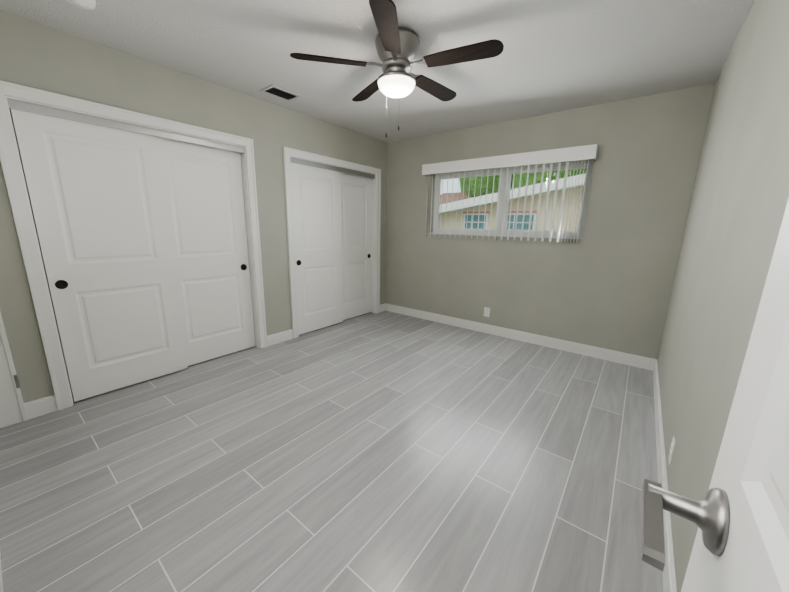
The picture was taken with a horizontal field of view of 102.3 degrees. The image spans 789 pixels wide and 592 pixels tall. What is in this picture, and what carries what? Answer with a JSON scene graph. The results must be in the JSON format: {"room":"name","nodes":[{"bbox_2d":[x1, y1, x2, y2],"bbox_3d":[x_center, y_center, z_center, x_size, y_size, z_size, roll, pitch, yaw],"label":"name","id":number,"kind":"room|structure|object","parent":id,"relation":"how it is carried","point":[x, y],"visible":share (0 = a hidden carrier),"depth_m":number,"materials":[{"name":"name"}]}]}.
{"room":"empty bedroom","nodes":[
{"label":"empty bedroom","id":0,"kind":"room"},
{"bbox_2d":[9,108,66,370],"bbox_3d":[-1.635,-0.737,3.553,0.640,2.440,3.490,11,16,37],"label":"door frame","id":1,"kind":"structure","parent":0,"point":[37,235],"depth_m":2.51,"materials":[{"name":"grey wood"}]},
{"bbox_2d":[0,10,387,402],"bbox_3d":[-1.361,-0.671,3.279,0.140,2.440,4.270,11,16,37],"label":"wall","id":2,"kind":"structure","parent":0,"point":[35,55],"depth_m":2.39,"materials":[{"name":"paint"}]},
{"bbox_2d":[0,555,2,591],"bbox_3d":[-1.560,0.964,1.237,2.417,0.115,0.014,11,16,37],"label":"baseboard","id":3,"kind":"structure","parent":2,"relation":"attached to","point":[1,581],"depth_m":1.15,"materials":[{"name":"white"}]},
{"bbox_2d":[0,312,27,427],"bbox_3d":[-2.453,-0.178,1.814,0.026,2.063,0.172,11,16,37],"label":"door frame","id":4,"kind":"structure","parent":2,"relation":"attached to","point":[12,409],"depth_m":2.01,"materials":[{"name":"white wood"}]},
{"bbox_2d":[10,108,187,401],"bbox_3d":[-2.077,-0.248,2.375,0.039,1.950,0.731,11,16,37],"label":"closet door","id":5,"kind":"structure","parent":2,"relation":"in","point":[96,193],"depth_m":2.31,"materials":[{"name":"white wood"}]},
{"bbox_2d":[0,80,267,410],"bbox_3d":[-1.890,-0.347,2.637,0.164,2.063,1.571,11,16,37],"label":"trim","id":6,"kind":"structure","parent":2,"relation":"attached to","point":[25,98],"depth_m":2.14,"materials":[{"name":"white painted wood"}]},
{"bbox_2d":[158,137,255,365],"bbox_3d":[-1.705,-0.361,2.922,0.039,1.950,0.728,11,16,37],"label":"closet door","id":7,"kind":"structure","parent":2,"relation":"in","point":[203,189],"depth_m":2.90,"materials":[{"name":"white wood"}]},
{"bbox_2d":[267,329,292,345],"bbox_3d":[-1.275,0.463,3.543,0.014,0.115,0.329,11,16,37],"label":"baseboard","id":8,"kind":"structure","parent":2,"relation":"attached to","point":[287,335],"depth_m":3.53,"materials":[{"name":"white wood"}]},
{"bbox_2d":[290,162,342,334],"bbox_3d":[-0.914,-0.548,3.843,0.039,1.950,0.726,11,16,37],"label":"closet door","id":9,"kind":"structure","parent":2,"relation":"in","point":[316,204],"depth_m":3.81,"materials":[{"name":"white wood"}]},
{"bbox_2d":[283,147,380,338],"bbox_3d":[-0.739,-0.644,4.090,0.164,2.063,1.526,11,16,37],"label":"trim","id":10,"kind":"structure","parent":2,"relation":"attached to","point":[292,155],"depth_m":3.71,"materials":[{"name":"white painted wood"}]},
{"bbox_2d":[341,172,371,319],"bbox_3d":[-0.555,-0.658,4.373,0.039,1.950,0.688,11,16,37],"label":"closet door","id":11,"kind":"structure","parent":2,"relation":"in","point":[356,201],"depth_m":4.39,"materials":[{"name":"white wood"}]},
{"bbox_2d":[0,311,662,591],"bbox_3d":[-0.683,0.853,2.207,4.254,0.050,5.580,11,16,37],"label":"floor","id":12,"kind":"structure","parent":0,"point":[386,451],"depth_m":1.70,"materials":[{"name":"grey tile"}]},
{"bbox_2d":[0,0,753,142],"bbox_3d":[-0.636,-1.579,1.672,4.254,0.050,5.580,11,16,37],"label":"ceiling","id":13,"kind":"structure","parent":0,"point":[557,56],"depth_m":2.07,"materials":[{"name":"grey paint"}]},
{"bbox_2d":[66,0,95,9],"bbox_3d":[-1.651,-1.549,1.662,0.136,0.042,0.136,11,16,37],"label":"smoke detector","id":14,"kind":"object","parent":13,"relation":"attached to","point":[87,4],"visible":1,"depth_m":1.67,"materials":[{"name":"white plastic"}]},
{"bbox_2d":[260,85,300,100],"bbox_3d":[-1.016,-1.814,2.849,0.190,0.011,0.290,11,16,37],"label":"ceiling vent","id":15,"kind":"object","parent":13,"relation":"in","point":[278,92],"visible":1,"depth_m":2.83,"materials":[{"name":"grey metal"}]},
{"bbox_2d":[290,0,503,136],"bbox_3d":[0.049,-1.333,2.072,1.238,0.575,1.213,11,16,37],"label":"ceiling fan","id":16,"kind":"object","parent":13,"relation":"hanging from","point":[397,47],"visible":1,"depth_m":1.93,"materials":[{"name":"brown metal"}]},
{"bbox_2d":[386,83,714,358],"bbox_3d":[1.306,-0.730,3.783,3.454,2.440,0.200,11,16,37],"label":"wall","id":17,"kind":"structure","parent":0,"point":[606,281],"depth_m":3.24,"materials":[{"name":"paint"}]},
{"bbox_2d":[484,307,489,316],"bbox_3d":[1.151,0.201,3.961,0.070,0.114,0.008,11,16,37],"label":"electrical outlet plate","id":18,"kind":"object","parent":17,"relation":"attached to","point":[486,311],"visible":1,"depth_m":3.96,"materials":[{"name":"white plastic"}]},
{"bbox_2d":[422,144,598,242],"bbox_3d":[1.138,-1.109,3.641,1.918,0.905,0.104,11,16,37],"label":"vertical blinds","id":19,"kind":"object","parent":17,"relation":"attached to","point":[568,154],"visible":1,"depth_m":3.38,"materials":[{"name":"white plastic"}]},
{"bbox_2d":[431,159,593,238],"bbox_3d":[1.238,-1.095,3.724,1.810,0.775,0.138,11,16,37],"label":"window","id":20,"kind":"structure","parent":17,"relation":"in","point":[477,174],"depth_m":3.69,"materials":[{"name":"white plastic"}]},
{"bbox_2d":[384,303,652,369],"bbox_3d":[1.140,0.410,3.997,3.270,0.115,0.032,11,16,37],"label":"baseboard","id":21,"kind":"structure","parent":17,"relation":"attached to","point":[587,350],"depth_m":3.65,"materials":[{"name":"white wood"}]},
{"bbox_2d":[657,0,788,591],"bbox_3d":[1.305,-0.149,1.143,0.140,2.440,4.070,11,16,37],"label":"wall","id":22,"kind":"structure","parent":0,"point":[738,201],"depth_m":1.23,"materials":[{"name":"paint"}]},
{"bbox_2d":[652,359,676,591],"bbox_3d":[1.280,0.960,1.512,0.014,0.115,3.880,11,16,37],"label":"baseboard","id":23,"kind":"structure","parent":22,"relation":"attached to","point":[669,580],"depth_m":1.58,"materials":[{"name":"white"}]},
{"bbox_2d":[668,437,674,464],"bbox_3d":[1.353,0.755,1.554,0.008,0.114,0.070,11,16,37],"label":"electrical outlet plate","id":24,"kind":"object","parent":22,"relation":"attached to","point":[672,447],"visible":0.96,"depth_m":1.54,"materials":[{"name":"white plastic"}]},
{"bbox_2d":[641,198,788,591],"bbox_3d":[0.201,0.261,0.119,0.167,2.020,0.671,11,16,37],"label":"entry door","id":25,"kind":"structure","parent":22,"relation":"in","point":[738,516],"depth_m":0.30,"materials":[{"name":"white wood"}]},
{"label":"outside","id":26,"kind":"structure","parent":0,"visible":0},
{"bbox_3d":[4.848,-0.397,9.779,26.000,0.050,13.280,11,16,37],"label":"lawn","id":27,"kind":"structure","parent":26,"visible":0},
{"bbox_2d":[439,173,584,230],"bbox_3d":[5.179,-2.757,10.895,14.500,4.092,6.400,11,16,37],"label":"house","id":28,"kind":"structure","parent":27,"relation":"on","point":[455,222],"depth_m":8.58,"materials":[{"name":"beige paint"}]},
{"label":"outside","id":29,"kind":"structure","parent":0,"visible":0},
{"bbox_2d":[440,192,472,203],"bbox_3d":[5.119,-6.103,20.145,6.400,1.350,3.100,11,16,37],"label":"roof","id":30,"kind":"structure","parent":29,"point":[460,197],"depth_m":21.36,"materials":[{"name":"brown tile"}]},
{"bbox_2d":[459,169,585,196],"bbox_3d":[11.426,-7.640,18.512,17.348,10.895,6.710,11,16,37],"label":"trees","id":31,"kind":"object","parent":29,"point":[484,183],"depth_m":19.13,"materials":[{"name":"green plant"}]}
]}

